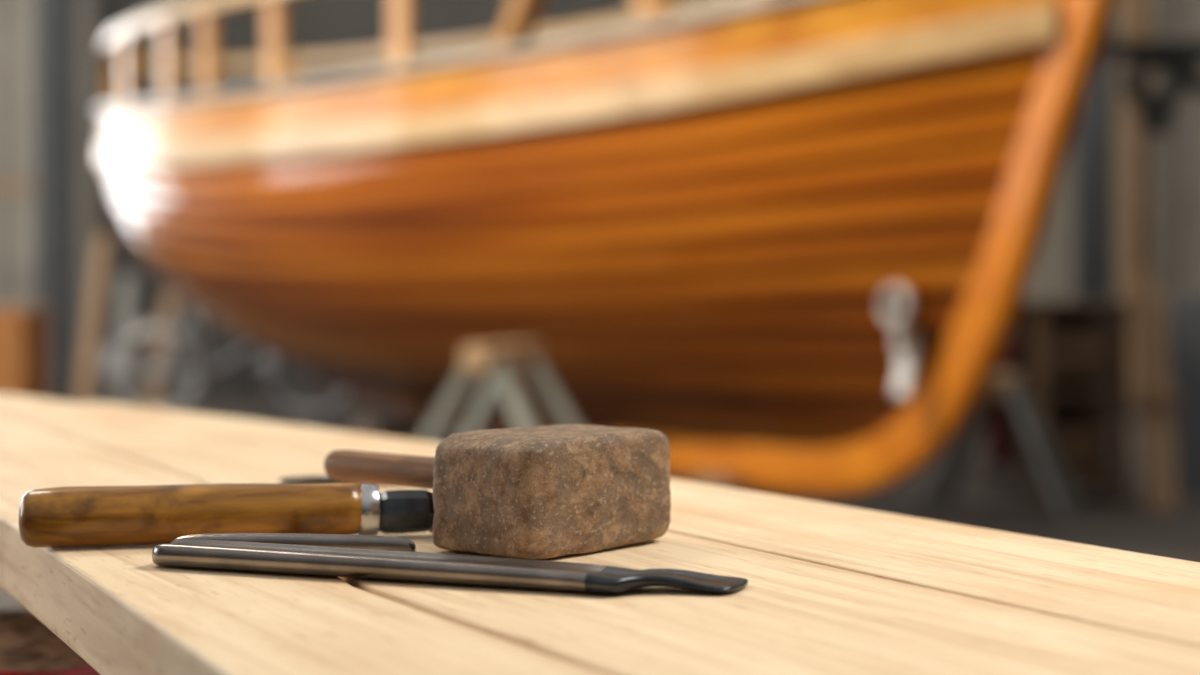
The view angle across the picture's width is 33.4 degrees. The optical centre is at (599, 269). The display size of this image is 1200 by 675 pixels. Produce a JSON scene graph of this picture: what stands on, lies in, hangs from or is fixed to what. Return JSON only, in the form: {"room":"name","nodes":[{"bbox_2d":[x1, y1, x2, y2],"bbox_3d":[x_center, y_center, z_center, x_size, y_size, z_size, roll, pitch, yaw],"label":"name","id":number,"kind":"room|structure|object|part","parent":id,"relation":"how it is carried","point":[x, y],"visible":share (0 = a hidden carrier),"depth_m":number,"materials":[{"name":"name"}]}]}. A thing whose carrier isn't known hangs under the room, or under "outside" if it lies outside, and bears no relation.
{"room":"shipyard hall","nodes":[
{"label":"shipyard hall","id":0,"kind":"room"},
{"bbox_2d":[0,181,35,191],"bbox_3d":[-6.675,-0.650,15.500,4.650,0.080,0.160,0,0,0],"label":"wall rail","id":1,"kind":"object","parent":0,"point":[5,186],"visible":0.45,"depth_m":15.42,"materials":[{"name":"beige wood"}]},
{"bbox_2d":[0,0,1179,394],"bbox_3d":[0.000,-2.410,17.485,24.000,7.000,0.030,0,0,0],"label":"wall","id":2,"kind":"structure","parent":0,"point":[1051,277],"depth_m":17.49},
{"bbox_2d":[0,395,1199,609],"bbox_3d":[0.000,1.140,8.000,24.000,0.100,22.000,0,0,0],"label":"floor","id":3,"kind":"structure","parent":0,"point":[1100,521],"depth_m":9.34,"materials":[{"name":"grey concrete"}]},
{"bbox_2d":[0,307,51,398],"bbox_3d":[-4.150,0.667,13.000,1.000,0.845,0.660,0,0,0],"label":"wooden crate","id":4,"kind":"object","parent":3,"relation":"on","point":[24,338],"visible":0.66,"depth_m":12.77,"materials":[{"name":"brown wood"}]},
{"bbox_3d":[-4.150,0.260,13.000,1.000,0.030,0.660,0,0,0],"label":"lid","id":5,"kind":"part","parent":4,"relation":"part of","materials":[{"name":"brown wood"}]},
{"bbox_2d":[74,234,176,407],"bbox_3d":[-3.475,0.416,14.650,0.652,1.364,0.547,0,0,0],"label":"planks","id":6,"kind":"object","parent":3,"relation":"on","point":[102,241],"visible":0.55,"depth_m":14.68,"materials":[{"name":"brown wood"}]},
{"bbox_2d":[102,288,354,421],"bbox_3d":[-2.620,0.566,14.300,1.830,1.052,0.616,0,0,-10],"label":"bicycle","id":7,"kind":"object","parent":3,"relation":"on","point":[200,359],"visible":0.59,"depth_m":14.23,"materials":[{"name":"grey metal"}]},
{"bbox_2d":[418,342,578,441],"bbox_3d":[-0.380,0.696,7.850,1.015,0.811,0.636,0,0,22],"label":"sawhorse","id":8,"kind":"object","parent":3,"relation":"on","point":[500,359],"visible":0.44,"depth_m":7.70,"materials":[{"name":"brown wood"}]},
{"bbox_3d":[-0.708,0.720,7.745,0.050,0.864,0.070,31,3,5],"label":"leg","id":9,"kind":"part","parent":8,"relation":"part of","materials":[{"name":"grey paint"}]},
{"bbox_3d":[-0.543,0.720,8.153,0.050,0.864,0.070,37,22,31],"label":"leg","id":10,"kind":"part","parent":8,"relation":"part of","materials":[{"name":"grey paint"}]},
{"bbox_3d":[-0.217,0.720,7.547,0.050,0.864,0.070,-37,-22,31],"label":"leg","id":11,"kind":"part","parent":8,"relation":"part of","materials":[{"name":"grey paint"}]},
{"bbox_3d":[-0.052,0.720,7.955,0.050,0.864,0.070,-31,-3,5],"label":"leg","id":12,"kind":"part","parent":8,"relation":"part of","materials":[{"name":"grey paint"}]},
{"bbox_2d":[0,394,1199,674],"bbox_3d":[-0.349,0.641,1.763,0.894,0.903,3.276,0,0,-35],"label":"workbench","id":13,"kind":"object","parent":3,"relation":"on","point":[831,589],"visible":0.59,"depth_m":1.16,"materials":[{"name":"brown wood"}]},
{"bbox_2d":[19,483,433,547],"bbox_3d":[-0.235,0.169,1.400,0.330,0.041,0.041,0,0,-14],"label":"chisel","id":14,"kind":"object","parent":13,"relation":"on","point":[74,516],"visible":0.9,"depth_m":1.38,"materials":[{"name":"wood"}]},
{"bbox_2d":[170,533,415,551],"bbox_3d":[-0.204,0.182,1.326,0.164,0.014,0.019,0,0,1],"label":"steel gouge","id":15,"kind":"object","parent":13,"relation":"on","point":[331,540],"visible":0.45,"depth_m":1.32,"materials":[{"name":"silver metal"}]},
{"bbox_2d":[280,476,362,483],"bbox_3d":[-0.174,0.186,1.764,0.225,0.008,0.024,0,0,8],"label":"steel gouge","id":16,"kind":"object","parent":13,"relation":"on","point":[299,479],"visible":0.24,"depth_m":1.77,"materials":[{"name":"grey metal"}]},
{"bbox_2d":[152,539,747,593],"bbox_3d":[-0.104,0.182,1.222,0.385,0.015,0.066,0,0,15],"label":"steel gouge","id":17,"kind":"object","parent":13,"relation":"on","point":[192,553],"visible":1,"depth_m":1.21,"materials":[{"name":"silver metal"}]},
{"bbox_2d":[324,424,670,558],"bbox_3d":[-0.103,0.150,1.436,0.288,0.080,0.156,0,0,41],"label":"mallet","id":18,"kind":"object","parent":13,"relation":"on","point":[550,491],"visible":1,"depth_m":1.33,"materials":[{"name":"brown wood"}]},
{"bbox_3d":[-0.134,0.148,1.465,0.203,0.025,0.022,-1,-1,45],"label":"handle","id":19,"kind":"part","parent":18,"relation":"part of","materials":[{"name":"brown wood"}]},
{"bbox_2d":[95,0,1115,498],"bbox_3d":[-0.531,-0.399,9.987,2.332,2.979,7.883,0,0,-37],"label":"wooden boat","id":20,"kind":"object","parent":3,"relation":"on","point":[794,244],"visible":0.98,"depth_m":8.16,"materials":[{"name":"brown wood"}]},
{"bbox_3d":[-2.979,-1.160,12.164,0.050,0.370,0.120,0,0,-12],"label":"rail post","id":21,"kind":"part","parent":20,"relation":"part of","materials":[{"name":"brown wood"}]},
{"bbox_3d":[-2.674,-1.134,11.304,0.050,0.422,0.120,0,0,-25],"label":"rail post","id":22,"kind":"part","parent":20,"relation":"part of","materials":[{"name":"brown wood"}]},
{"bbox_3d":[-2.296,-1.116,10.611,0.050,0.458,0.120,0,0,-31],"label":"rail post","id":23,"kind":"part","parent":20,"relation":"part of","materials":[{"name":"brown wood"}]},
{"bbox_3d":[-1.994,-1.108,10.146,0.050,0.474,0.120,0,0,-35],"label":"rail post","id":24,"kind":"part","parent":20,"relation":"part of","materials":[{"name":"brown wood"}]},
{"bbox_3d":[-1.559,-1.105,9.571,0.050,0.481,0.120,0,0,-40],"label":"rail post","id":25,"kind":"part","parent":20,"relation":"part of","materials":[{"name":"brown wood"}]},
{"bbox_3d":[-1.986,-1.160,12.922,0.120,0.370,0.050,0,0,27],"label":"rail post","id":26,"kind":"part","parent":20,"relation":"part of","materials":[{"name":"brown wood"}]},
{"bbox_3d":[-0.882,-1.113,8.851,0.120,0.465,0.050,0,0,44],"label":"rail post","id":27,"kind":"part","parent":20,"relation":"part of","materials":[{"name":"brown wood"}]},
{"bbox_3d":[-1.298,-1.345,10.992,2.242,0.070,5.342,0,0,-37],"label":"hand rail","id":28,"kind":"part","parent":20,"relation":"part of","materials":[{"name":"brown wood"}]},
{"bbox_3d":[-0.620,-1.004,10.104,2.332,0.320,7.589,0,0,-37],"label":"cap rail","id":29,"kind":"part","parent":20,"relation":"part of","materials":[{"name":"paint"}]},
{"bbox_3d":[-0.374,-1.260,9.782,0.130,1.442,0.100,0,34,-37],"label":"cabin frame","id":30,"kind":"part","parent":20,"relation":"part of","materials":[{"name":"brown wood"}]},
{"bbox_3d":[-0.619,-0.734,10.103,2.322,0.420,7.581,0,0,-37],"label":"rub rail","id":31,"kind":"part","parent":20,"relation":"part of","materials":[{"name":"beige wood"}]},
{"bbox_3d":[0.196,-1.285,9.035,0.130,1.448,0.100,0,-37,-37],"label":"cabin frame","id":32,"kind":"part","parent":20,"relation":"part of","materials":[{"name":"brown wood"}]},
{"bbox_3d":[1.148,0.355,7.509,0.030,0.260,0.090,15,-9,-36],"label":"plate","id":33,"kind":"part","parent":20,"relation":"part of","materials":[{"name":"metal"}]},
{"bbox_2d":[916,372,1081,522],"bbox_3d":[1.800,0.785,9.000,0.665,0.630,0.618,0,0,20],"label":"sawhorse","id":34,"kind":"object","parent":3,"relation":"on","point":[1042,460],"visible":0.93,"depth_m":8.83,"materials":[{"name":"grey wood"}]},
{"bbox_3d":[1.564,0.810,8.863,0.050,0.625,0.070,26,-3,-5],"label":"leg","id":35,"kind":"part","parent":34,"relation":"part of","materials":[{"name":"grey wood"}]},
{"bbox_3d":[1.707,0.810,9.257,0.070,0.625,0.050,0,26,-44],"label":"leg","id":36,"kind":"part","parent":34,"relation":"part of","materials":[{"name":"grey wood"}]},
{"bbox_3d":[1.893,0.810,8.743,0.070,0.625,0.050,0,-26,-44],"label":"leg","id":37,"kind":"part","parent":34,"relation":"part of","materials":[{"name":"grey wood"}]},
{"bbox_3d":[2.036,0.810,9.137,0.050,0.625,0.070,-26,3,-5],"label":"leg","id":38,"kind":"part","parent":34,"relation":"part of","materials":[{"name":"grey wood"}]},
{"bbox_2d":[987,333,1011,485],"bbox_3d":[2.050,0.650,10.150,0.170,0.880,0.170,0,0,0],"label":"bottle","id":39,"kind":"object","parent":3,"relation":"on","point":[999,428],"visible":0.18,"depth_m":10.07,"materials":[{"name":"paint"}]},
{"bbox_2d":[1012,300,1127,502],"bbox_3d":[2.250,0.620,9.600,0.440,0.940,0.500,0,0,0],"label":"wooden shelf","id":40,"kind":"object","parent":3,"relation":"on","point":[1063,352],"visible":0.73,"depth_m":9.37,"materials":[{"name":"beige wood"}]},
{"bbox_3d":[2.060,0.620,9.820,0.060,0.940,0.060,0,0,0],"label":"post","id":41,"kind":"part","parent":40,"relation":"part of","materials":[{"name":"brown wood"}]},
{"bbox_3d":[2.060,0.620,9.380,0.060,0.940,0.060,0,0,0],"label":"post","id":42,"kind":"part","parent":40,"relation":"part of","materials":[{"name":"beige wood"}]},
{"bbox_3d":[2.250,0.590,9.840,0.400,0.850,0.020,0,0,0],"label":"panel","id":43,"kind":"part","parent":40,"relation":"part of","materials":[{"name":"brown wood"}]},
{"bbox_3d":[2.250,0.390,9.580,0.310,0.220,0.420,0,0,0],"label":"drawer","id":44,"kind":"part","parent":40,"relation":"part of","materials":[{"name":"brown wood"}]},
{"bbox_3d":[2.250,0.990,9.600,0.440,0.040,0.500,0,0,0],"label":"shelf","id":45,"kind":"part","parent":40,"relation":"part of","materials":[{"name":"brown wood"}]},
{"bbox_3d":[2.250,0.170,9.600,0.440,0.040,0.500,0,0,0],"label":"shelf","id":46,"kind":"part","parent":40,"relation":"part of","materials":[{"name":"brown wood"}]},
{"bbox_3d":[2.250,0.590,9.600,0.440,0.040,0.500,0,0,0],"label":"shelf","id":47,"kind":"part","parent":40,"relation":"part of","materials":[{"name":"brown wood"}]},
{"bbox_3d":[2.440,0.620,9.820,0.060,0.940,0.060,0,0,0],"label":"post","id":48,"kind":"part","parent":40,"relation":"part of","materials":[{"name":"brown wood"}]},
{"bbox_3d":[2.440,0.620,9.380,0.060,0.940,0.060,0,0,0],"label":"post","id":49,"kind":"part","parent":40,"relation":"part of","materials":[{"name":"brown wood"}]},
{"bbox_2d":[1120,0,1152,401],"bbox_3d":[4.450,-2.110,16.600,0.220,6.400,0.200,0,0,0],"label":"wall post","id":50,"kind":"object","parent":3,"relation":"on","point":[1136,16],"visible":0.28,"depth_m":16.50,"materials":[{"name":"beige wood"}]},
{"bbox_2d":[1090,21,1199,468],"bbox_3d":[3.123,-0.910,11.000,0.855,4.000,0.114,0,0,0],"label":"crane","id":51,"kind":"object","parent":3,"relation":"on","point":[1144,56],"visible":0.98,"depth_m":10.95,"materials":[{"name":"black metal"}]},
{"bbox_3d":[3.150,-1.210,11.000,0.800,0.100,0.100,0,0,0],"label":"arm","id":52,"kind":"part","parent":51,"relation":"part of","materials":[{"name":"black metal"}]},
{"bbox_2d":[1135,288,1178,511],"bbox_3d":[2.570,0.590,9.198,0.162,1.010,0.434,0,0,9],"label":"leaning board","id":53,"kind":"object","parent":3,"relation":"on","point":[1158,400],"visible":1,"depth_m":9.15,"materials":[{"name":"beige wood"}]},
{"bbox_2d":[1167,296,1199,490],"bbox_3d":[3.195,0.610,9.990,0.840,0.958,0.266,0,0,0],"label":"sheets","id":54,"kind":"object","parent":3,"relation":"on","point":[1183,311],"visible":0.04,"depth_m":9.89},
{"bbox_2d":[1180,0,1199,295],"bbox_3d":[4.950,-2.110,16.600,0.220,6.400,0.200,0,0,0],"label":"wall post","id":55,"kind":"object","parent":3,"relation":"on","point":[1189,9],"visible":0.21,"depth_m":16.50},
{"bbox_3d":[3.750,1.075,15.200,0.384,0.030,0.384,0,0,0],"label":"base plate","id":56,"kind":"object","parent":3,"relation":"on","visible":0},
{"bbox_2d":[1074,8,1113,410],"bbox_3d":[3.750,-2.160,15.200,0.240,6.500,0.270,0,0,0],"label":"steel column","id":57,"kind":"structure","parent":56,"relation":"on","point":[1082,126],"depth_m":15.06,"materials":[{"name":"grey metal"}]},
{"bbox_3d":[-4.130,1.075,15.200,0.384,0.030,0.384,0,0,0],"label":"base plate","id":58,"kind":"object","parent":3,"relation":"on","visible":0},
{"bbox_2d":[36,0,76,401],"bbox_3d":[-4.130,-2.160,15.200,0.240,6.500,0.270,0,0,0],"label":"steel column","id":59,"kind":"structure","parent":58,"relation":"on","point":[56,20],"depth_m":15.06,"materials":[{"name":"grey metal"}]},
{"bbox_3d":[-0.080,0.745,1.250,0.070,0.690,0.070,0,0,0],"label":"leg","id":60,"kind":"object","parent":3,"relation":"on","visible":0},
{"bbox_2d":[0,608,88,670],"bbox_3d":[-0.630,0.371,1.567,1.296,0.088,0.911,0,0,0],"label":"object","id":61,"kind":"object","parent":60,"relation":"on","point":[26,644],"visible":0.07,"depth_m":1.80,"materials":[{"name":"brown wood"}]},
{"bbox_2d":[0,665,99,674],"bbox_3d":[-0.490,0.326,1.600,0.420,0.018,0.084,0,0,0],"label":"strap","id":62,"kind":"object","parent":61,"relation":"on","point":[84,669],"visible":0.52,"depth_m":1.63,"materials":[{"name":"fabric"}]},
{"bbox_3d":[-0.600,-4.760,17.240,8.200,0.120,0.120,0,0,0],"label":"track","id":63,"kind":"object","parent":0,"visible":0},
{"bbox_2d":[96,0,509,395],"bbox_3d":[-2.500,-1.810,17.277,3.700,5.800,0.125,0,0,0],"label":"wall","id":64,"kind":"structure","parent":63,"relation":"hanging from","point":[311,26],"depth_m":17.26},
{"bbox_3d":[-3.600,-1.810,17.240,0.100,5.700,0.050,0,0,0],"label":"stile","id":65,"kind":"part","parent":64,"relation":"part of","materials":[{"name":"grey"}]},
{"bbox_3d":[-1.600,-1.810,17.240,0.100,5.700,0.050,0,0,0],"label":"stile","id":66,"kind":"part","parent":64,"relation":"part of","materials":[{"name":"beige wood"}]},
{"bbox_2d":[536,0,694,28],"bbox_3d":[1.300,-1.810,17.300,3.700,5.800,0.080,0,0,0],"label":"leaf","id":67,"kind":"object","parent":63,"relation":"hanging from","point":[554,12],"visible":0.02,"depth_m":17.26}
]}

